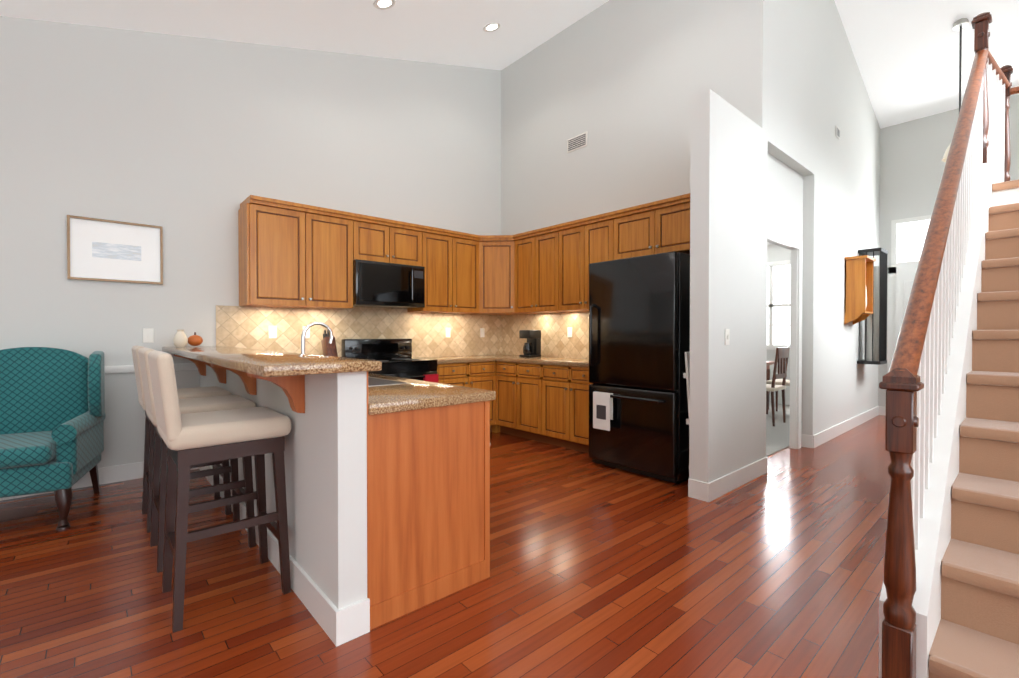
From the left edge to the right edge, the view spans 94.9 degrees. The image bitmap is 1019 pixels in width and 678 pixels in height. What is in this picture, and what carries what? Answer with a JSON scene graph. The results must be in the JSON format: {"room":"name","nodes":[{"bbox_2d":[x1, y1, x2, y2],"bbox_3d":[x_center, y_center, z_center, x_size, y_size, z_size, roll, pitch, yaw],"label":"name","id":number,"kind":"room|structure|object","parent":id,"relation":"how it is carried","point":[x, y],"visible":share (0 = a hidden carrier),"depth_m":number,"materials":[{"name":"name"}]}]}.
{"room":"open-plan kitchen","nodes":[
{"label":"open-plan kitchen","id":0,"kind":"room"},
{"bbox_2d":[0,16,500,467],"bbox_3d":[-2.771,-1.661,4.129,7.240,5.600,0.120,-1,1,-42],"label":"wall","id":1,"kind":"structure","parent":0,"point":[189,144],"depth_m":4.03,"materials":[{"name":"paint"}]},
{"bbox_2d":[0,462,198,500],"bbox_3d":[-4.021,1.086,2.960,3.480,0.130,0.014,-1,1,-42],"label":"baseboard","id":2,"kind":"structure","parent":1,"relation":"attached to","point":[111,474],"depth_m":3.72,"materials":[{"name":"white"}]},
{"bbox_2d":[67,215,162,283],"bbox_3d":[-3.125,-0.697,3.725,0.582,0.482,0.025,-1,1,-42],"label":"picture frame","id":3,"kind":"object","parent":1,"relation":"attached to","point":[109,250],"visible":0.92,"depth_m":3.71,"materials":[{"name":"brown metal"}]},
{"bbox_2d":[142,328,153,342],"bbox_3d":[-2.988,-0.028,3.863,0.072,0.120,0.012,-1,1,-42],"label":"switch plate","id":4,"kind":"object","parent":1,"relation":"attached to","point":[148,335],"depth_m":3.86,"materials":[{"name":"white plastic"}]},
{"bbox_2d":[104,363,197,373],"bbox_3d":[-4.030,0.251,2.938,3.508,0.060,0.022,-1,1,-42],"label":"trim","id":5,"kind":"structure","parent":1,"relation":"attached to","point":[130,368],"depth_m":3.78,"materials":[{"name":"white wood"}]},
{"bbox_2d":[238,197,313,308],"bbox_3d":[-2.179,-0.759,4.353,0.539,0.910,0.341,-1,1,-42],"label":"upper cabinet","id":6,"kind":"object","parent":1,"relation":"attached to","point":[294,255],"depth_m":4.22,"materials":[{"name":"brown wood"}]},
{"bbox_2d":[314,209,353,309],"bbox_3d":[-1.866,-0.762,4.630,0.514,0.910,0.341,-1,1,-42],"label":"upper cabinet","id":7,"kind":"object","parent":1,"relation":"attached to","point":[333,232],"depth_m":4.54,"materials":[{"name":"brown wood"}]},
{"bbox_2d":[216,305,499,357],"bbox_3d":[-1.370,-0.066,5.303,3.368,0.575,0.010,-1,1,-42],"label":"tile backsplash","id":8,"kind":"structure","parent":1,"relation":"attached to","point":[242,326],"depth_m":5.05,"materials":[{"name":"tile"}]},
{"bbox_2d":[269,326,276,337],"bbox_3d":[-2.274,-0.065,4.490,0.072,0.120,0.006,-1,1,-42],"label":"electrical outlet plate","id":9,"kind":"object","parent":8,"relation":"attached to","point":[272,331],"depth_m":4.49,"materials":[{"name":"white plastic"}]},
{"bbox_2d":[303,326,309,337],"bbox_3d":[-2.042,-0.067,4.695,0.072,0.120,0.006,-1,1,-42],"label":"electrical outlet plate","id":10,"kind":"object","parent":8,"relation":"attached to","point":[307,335],"depth_m":4.70,"materials":[{"name":"white plastic"}]},
{"bbox_2d":[446,328,449,336],"bbox_3d":[-0.767,-0.079,5.827,0.072,0.120,0.006,-1,1,-42],"label":"electrical outlet plate","id":11,"kind":"object","parent":8,"relation":"attached to","point":[447,329],"depth_m":5.82,"materials":[{"name":"white plastic"}]},
{"bbox_2d":[480,328,484,336],"bbox_3d":[-0.359,-0.083,6.188,0.072,0.120,0.006,-1,1,-42],"label":"electrical outlet plate","id":12,"kind":"object","parent":8,"relation":"attached to","point":[482,330],"depth_m":6.19,"materials":[{"name":"white plastic"}]},
{"bbox_2d":[354,217,397,263],"bbox_3d":[-1.506,-1.010,4.947,0.449,0.420,0.341,-1,1,-42],"label":"upper cabinet","id":13,"kind":"object","parent":1,"relation":"attached to","point":[377,241],"depth_m":4.83,"materials":[{"name":"brown wood"}]},
{"bbox_2d":[353,259,424,308],"bbox_3d":[-1.339,-0.571,5.021,0.788,0.450,0.456,-1,1,-42],"label":"microwave","id":14,"kind":"object","parent":13,"relation":"attached to","point":[376,284],"visible":0.92,"depth_m":4.85,"materials":[{"name":"black metal"}]},
{"bbox_2d":[398,225,421,265],"bbox_3d":[-1.251,-1.012,5.173,0.449,0.420,0.341,-1,1,-42],"label":"upper cabinet","id":15,"kind":"object","parent":1,"relation":"attached to","point":[409,236],"depth_m":5.09,"materials":[{"name":"brown wood"}]},
{"bbox_2d":[407,229,449,312],"bbox_3d":[-0.911,-0.771,5.477,0.459,0.910,0.341,-1,1,-42],"label":"upper cabinet","id":16,"kind":"object","parent":1,"relation":"attached to","point":[435,243],"depth_m":5.33,"materials":[{"name":"brown wood"}]},
{"bbox_2d":[450,233,477,313],"bbox_3d":[-0.623,-0.773,5.711,0.499,0.910,0.374,-1,1,-42],"label":"upper cabinet","id":17,"kind":"object","parent":1,"relation":"attached to","point":[463,247],"depth_m":5.58,"materials":[{"name":"brown wood"}]},
{"bbox_2d":[474,235,529,314],"bbox_3d":[-0.143,-0.775,5.925,0.691,0.910,0.691,-1,1,-42],"label":"upper cabinet","id":18,"kind":"object","parent":1,"relation":"attached to","point":[495,252],"depth_m":5.72,"materials":[{"name":"brown wood"}]},
{"bbox_2d":[199,365,369,646],"bbox_3d":[-1.643,0.633,2.978,0.136,1.035,3.132,-1,1,-42],"label":"wall","id":19,"kind":"structure","parent":0,"point":[326,456],"depth_m":1.87,"materials":[{"name":"paint"}]},
{"bbox_2d":[162,346,381,412],"bbox_3d":[-1.709,0.196,2.884,0.430,0.242,3.157,-1,1,-42],"label":"bar","id":20,"kind":"object","parent":19,"relation":"on","point":[286,372],"visible":1,"depth_m":2.02,"materials":[{"name":"beige stone"}]},
{"bbox_2d":[173,330,202,346],"bbox_3d":[-2.651,-0.006,3.856,0.215,0.140,0.185,-1,1,-42],"label":"decor","id":21,"kind":"object","parent":20,"relation":"on","point":[180,339],"visible":1,"depth_m":3.78,"materials":[{"name":"beige ceramic"}]},
{"bbox_2d":[0,415,890,677],"bbox_3d":[1.635,1.186,2.507,11.640,0.060,10.240,-1,1,-42],"label":"floor","id":22,"kind":"structure","parent":0,"point":[597,570],"depth_m":2.16,"materials":[{"name":"brown wood"}]},
{"bbox_2d":[0,347,105,530],"bbox_3d":[-3.196,0.607,3.018,0.873,1.097,0.896,0,1,-30],"label":"armchair","id":23,"kind":"object","parent":22,"relation":"on","point":[52,410],"visible":1,"depth_m":3.19,"materials":[{"name":"teal fabric"}]},
{"bbox_2d":[132,345,231,532],"bbox_3d":[-2.137,0.597,3.058,0.499,1.110,0.430,-1,1,-42],"label":"stool","id":24,"kind":"object","parent":22,"relation":"on","point":[196,392],"visible":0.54,"depth_m":3.01,"materials":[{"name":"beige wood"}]},
{"bbox_2d":[138,347,255,572],"bbox_3d":[-1.726,0.602,2.594,0.499,1.110,0.430,-1,1,-42],"label":"stool","id":25,"kind":"object","parent":22,"relation":"on","point":[235,485],"visible":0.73,"depth_m":2.56,"materials":[{"name":"beige wood"}]},
{"bbox_2d":[148,350,290,632],"bbox_3d":[-1.315,0.606,2.130,0.499,1.110,0.430,-1,1,-42],"label":"stool","id":26,"kind":"object","parent":22,"relation":"on","point":[257,433],"visible":1,"depth_m":2.02,"materials":[{"name":"beige wood"}]},
{"bbox_2d":[341,339,438,382],"bbox_3d":[-1.243,0.565,4.924,0.788,1.130,0.715,-1,1,-42],"label":"range","id":27,"kind":"object","parent":22,"relation":"on","point":[393,356],"visible":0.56,"depth_m":4.92,"materials":[{"name":"black metal"}]},
{"bbox_2d":[368,398,495,629],"bbox_3d":[-0.512,0.729,2.286,0.638,0.858,0.574,-1,1,-42],"label":"base cabinet","id":28,"kind":"object","parent":22,"relation":"on","point":[429,491],"depth_m":2.04,"materials":[{"name":"brown wood"}]},
{"bbox_2d":[368,374,495,413],"bbox_3d":[-1.143,0.268,3.004,0.653,0.045,2.515,-1,1,-42],"label":"countertop","id":29,"kind":"structure","parent":28,"relation":"on","point":[385,392],"depth_m":2.22,"materials":[{"name":"beige stone"}]},
{"bbox_2d":[321,330,337,356],"bbox_3d":[-1.805,0.066,4.686,0.100,0.312,0.189,-1,1,-42],"label":"knife block","id":30,"kind":"object","parent":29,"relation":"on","point":[328,349],"visible":0.6,"depth_m":4.65,"materials":[{"name":"brown wood"}]},
{"bbox_2d":[437,362,496,432],"bbox_3d":[-0.660,0.695,5.508,0.845,0.858,0.652,-1,1,-42],"label":"base cabinet","id":31,"kind":"object","parent":22,"relation":"on","point":[480,375],"depth_m":5.35,"materials":[{"name":"brown wood"}]},
{"bbox_2d":[497,362,544,442],"bbox_3d":[0.318,0.695,5.451,0.651,0.858,0.840,-1,1,-42],"label":"base cabinet","id":32,"kind":"object","parent":22,"relation":"on","point":[543,399],"depth_m":5.23,"materials":[{"name":"brown wood"}]},
{"bbox_2d":[422,355,496,361],"bbox_3d":[-0.671,0.242,5.500,0.825,0.044,0.622,-1,1,-42],"label":"countertop","id":33,"kind":"structure","parent":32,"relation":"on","point":[470,358],"depth_m":5.30,"materials":[{"name":"beige stone"}]},
{"bbox_2d":[545,366,592,452],"bbox_3d":[0.815,0.701,4.916,0.617,0.858,0.840,-1,1,-42],"label":"base cabinet","id":34,"kind":"object","parent":22,"relation":"on","point":[566,387],"depth_m":4.72,"materials":[{"name":"brown wood"}]},
{"bbox_2d":[473,354,588,365],"bbox_3d":[0.369,0.243,5.396,0.623,0.044,2.158,-1,1,-42],"label":"countertop","id":35,"kind":"structure","parent":34,"relation":"on","point":[500,357],"depth_m":5.10,"materials":[{"name":"beige stone"}]},
{"bbox_2d":[519,330,540,357],"bbox_3d":[0.251,0.055,5.608,0.200,0.324,0.185,-1,1,-42],"label":"coffee maker","id":36,"kind":"object","parent":35,"relation":"on","point":[531,347],"visible":1,"depth_m":5.56,"materials":[{"name":"black"}]},
{"bbox_2d":[589,252,689,483],"bbox_3d":[1.262,0.229,4.151,0.884,1.820,0.850,-1,1,-42],"label":"fridge","id":37,"kind":"object","parent":22,"relation":"on","point":[639,326],"visible":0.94,"depth_m":3.82,"materials":[{"name":"black metal"}]},
{"bbox_2d":[683,352,689,424],"bbox_3d":[1.517,0.621,3.675,0.420,1.048,0.102,-1,1,-42],"label":"step stool","id":38,"kind":"object","parent":22,"relation":"on","point":[686,375],"visible":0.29,"depth_m":3.55,"materials":[{"name":"white"}]},
{"bbox_2d":[766,403,789,456],"bbox_3d":[2.333,1.101,7.089,4.275,0.012,4.070,-1,1,-42],"label":"carpet floor","id":39,"kind":"structure","parent":22,"relation":"on","point":[777,436],"depth_m":5.61,"materials":[{"name":"beige carpet"}]},
{"bbox_2d":[766,361,774,409],"bbox_3d":[3.218,0.722,7.048,1.600,0.748,0.960,-1,1,-42],"label":"dining table","id":40,"kind":"object","parent":39,"relation":"on","point":[768,363],"visible":0.06,"depth_m":7.20,"materials":[{"name":"brown wood"}]},
{"bbox_2d":[766,347,789,425],"bbox_3d":[3.373,0.605,6.193,0.440,1.002,0.482,-1,1,-42],"label":"dining chair","id":41,"kind":"object","parent":39,"relation":"on","point":[781,356],"visible":0.71,"depth_m":5.99,"materials":[{"name":"brown wood"}]},
{"bbox_2d":[766,379,789,413],"bbox_3d":[4.046,0.598,6.791,0.440,1.002,0.482,-1,1,-42],"label":"dining chair","id":42,"kind":"object","parent":39,"relation":"on","point":[778,381],"visible":0.1,"depth_m":6.82,"materials":[{"name":"brown wood"}]},
{"bbox_2d":[879,12,1018,677],"bbox_3d":[2.964,-0.557,2.287,3.904,3.430,1.155,-1,1,-42],"label":"staircase","id":43,"kind":"structure","parent":22,"relation":"on","point":[949,602],"depth_m":1.76,"materials":[{"name":"carpet"}]},
{"bbox_2d":[0,0,1018,128],"bbox_3d":[1.635,-2.833,2.465,12.000,2.641,10.400,-1,1,-42],"label":"ceiling","id":44,"kind":"structure","parent":0,"point":[906,53],"depth_m":5.03,"materials":[{"name":"paint"}]},
{"bbox_2d":[373,0,395,9],"bbox_3d":[-1.117,-3.000,4.179,0.199,0.062,0.191,1,1,42],"label":"recessed light","id":45,"kind":"object","parent":44,"relation":"in","point":[389,4],"depth_m":4.19,"materials":[{"name":"white"}]},
{"bbox_2d":[483,22,500,31],"bbox_3d":[-0.192,-3.383,5.076,0.199,0.062,0.191,1,1,42],"label":"recessed light","id":46,"kind":"object","parent":44,"relation":"in","point":[491,27],"depth_m":5.07,"materials":[{"name":"white"}]},
{"bbox_2d":[942,18,969,161],"bbox_3d":[4.985,-2.761,5.169,0.290,1.498,0.290,-1,1,-42],"label":"pendant light","id":47,"kind":"object","parent":44,"relation":"hanging from","point":[961,24],"visible":0.29,"depth_m":5.16,"materials":[{"name":"silver metal"}]},
{"bbox_2d":[501,0,742,358],"bbox_3d":[0.990,-1.673,5.254,0.120,5.600,3.190,-1,1,-42],"label":"wall","id":48,"kind":"structure","parent":0,"point":[620,82],"depth_m":5.02,"materials":[{"name":"paint"}]},
{"bbox_2d":[514,229,537,313],"bbox_3d":[0.295,-0.773,5.670,0.374,0.910,0.458,-1,1,-42],"label":"upper cabinet","id":49,"kind":"object","parent":48,"relation":"attached to","point":[526,244],"depth_m":5.55,"materials":[{"name":"brown wood"}]},
{"bbox_2d":[500,311,588,358],"bbox_3d":[0.620,-0.049,5.590,0.010,0.535,2.160,-1,1,-42],"label":"tile backsplash","id":50,"kind":"structure","parent":48,"relation":"attached to","point":[553,327],"depth_m":5.70,"materials":[{"name":"tile"}]},
{"bbox_2d":[567,327,571,337],"bbox_3d":[0.707,-0.076,5.480,0.006,0.120,0.072,-1,1,-42],"label":"electrical outlet plate","id":51,"kind":"object","parent":50,"relation":"attached to","point":[569,330],"depth_m":5.48,"materials":[{"name":"white plastic"}]},
{"bbox_2d":[538,229,553,312],"bbox_3d":[0.545,-0.770,5.414,0.340,0.910,0.473,-1,1,-42],"label":"upper cabinet","id":52,"kind":"object","parent":48,"relation":"attached to","point":[545,237],"depth_m":5.31,"materials":[{"name":"brown wood"}]},
{"bbox_2d":[554,221,577,312],"bbox_3d":[0.787,-0.767,5.141,0.340,0.910,0.473,-1,1,-42],"label":"upper cabinet","id":53,"kind":"object","parent":48,"relation":"attached to","point":[566,236],"depth_m":5.08,"materials":[{"name":"brown wood"}]},
{"bbox_2d":[567,132,586,152],"bbox_3d":[0.778,-2.265,5.386,0.009,0.160,0.300,-1,1,-42],"label":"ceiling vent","id":54,"kind":"object","parent":48,"relation":"attached to","point":[576,142],"depth_m":5.38,"materials":[{"name":"white metal"}]},
{"bbox_2d":[578,213,613,311],"bbox_3d":[1.012,-0.764,4.888,0.340,0.910,0.419,-1,1,-42],"label":"upper cabinet","id":55,"kind":"object","parent":48,"relation":"attached to","point":[596,235],"depth_m":4.82,"materials":[{"name":"brown wood"}]},
{"bbox_2d":[614,205,645,259],"bbox_3d":[1.321,-0.996,4.536,0.340,0.440,0.514,-1,1,-42],"label":"upper cabinet","id":56,"kind":"object","parent":48,"relation":"attached to","point":[630,226],"depth_m":4.47,"materials":[{"name":"brown wood"}]},
{"bbox_2d":[646,197,689,254],"bbox_3d":[1.591,-0.992,4.233,0.340,0.440,0.514,-1,1,-42],"label":"upper cabinet","id":57,"kind":"object","parent":48,"relation":"attached to","point":[667,222],"depth_m":4.17,"materials":[{"name":"brown wood"}]},
{"bbox_2d":[689,0,879,482],"bbox_3d":[3.349,-1.672,5.107,5.345,5.600,0.160,-1,1,-42],"label":"wall","id":58,"kind":"structure","parent":0,"point":[805,93],"depth_m":4.16,"materials":[{"name":"paint"}]},
{"bbox_2d":[725,329,729,344],"bbox_3d":[1.621,-0.014,3.474,0.072,0.120,0.012,-1,1,-42],"label":"switch plate","id":59,"kind":"object","parent":58,"relation":"attached to","point":[727,331],"depth_m":3.47,"materials":[{"name":"white plastic"}]},
{"bbox_2d":[705,457,767,501],"bbox_3d":[1.801,1.079,3.647,1.079,0.130,0.014,-1,1,-42],"label":"baseboard","id":60,"kind":"structure","parent":58,"relation":"attached to","point":[714,489],"depth_m":3.57,"materials":[{"name":"white"}]},
{"bbox_2d":[767,228,802,448],"bbox_3d":[2.576,0.065,4.494,1.150,2.140,0.078,-1,1,-42],"label":"door frame","id":61,"kind":"structure","parent":58,"relation":"attached to","point":[795,342],"depth_m":4.81,"materials":[{"name":"white wood"}]},
{"bbox_2d":[836,126,839,138],"bbox_3d":[3.760,-2.364,5.348,0.160,0.120,0.009,-1,1,-42],"label":"ceiling vent","id":62,"kind":"object","parent":58,"relation":"attached to","point":[837,129],"depth_m":5.34,"materials":[{"name":"white"}]},
{"bbox_2d":[811,406,879,447],"bbox_3d":[4.271,1.056,5.838,3.034,0.130,0.014,-1,1,-42],"label":"baseboard","id":63,"kind":"structure","parent":58,"relation":"attached to","point":[830,433],"depth_m":5.54,"materials":[{"name":"white"}]},
{"bbox_2d":[844,255,875,324],"bbox_3d":[4.242,-0.577,5.654,0.440,0.800,0.220,-1,1,-42],"label":"shelf","id":64,"kind":"object","parent":58,"relation":"attached to","point":[858,288],"visible":1,"depth_m":5.55,"materials":[{"name":"brown wood"}]},
{"bbox_2d":[857,248,887,364],"bbox_3d":[4.697,-0.412,6.046,0.400,1.460,0.240,-1,1,-42],"label":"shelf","id":65,"kind":"object","parent":58,"relation":"attached to","point":[876,337],"visible":0.85,"depth_m":5.97,"materials":[{"name":"black metal"}]},
{"bbox_2d":[766,94,1018,406],"bbox_3d":[5.944,-1.684,6.299,0.120,5.600,10.240,-1,1,-42],"label":"wall","id":66,"kind":"structure","parent":0,"point":[912,164],"depth_m":6.57,"materials":[{"name":"paint"}]},
{"bbox_2d":[767,260,790,349],"bbox_3d":[4.423,-0.561,7.903,0.037,1.480,1.560,-1,1,-42],"label":"dining room window","id":67,"kind":"structure","parent":66,"relation":"in","point":[778,301],"depth_m":7.82,"materials":[{"name":"white"}]},
{"bbox_2d":[880,406,885,415],"bbox_3d":[6.209,1.055,5.928,0.014,0.130,2.410,-1,1,-42],"label":"baseboard","id":68,"kind":"structure","parent":66,"relation":"attached to","point":[882,408],"depth_m":6.79,"materials":[{"name":"white"}]},
{"bbox_2d":[887,215,930,372],"bbox_3d":[5.794,-0.289,6.315,0.098,2.810,1.080,-1,1,-42],"label":"door","id":69,"kind":"structure","parent":66,"relation":"attached to","point":[908,235],"depth_m":6.61,"materials":[{"name":"white"}]}
]}

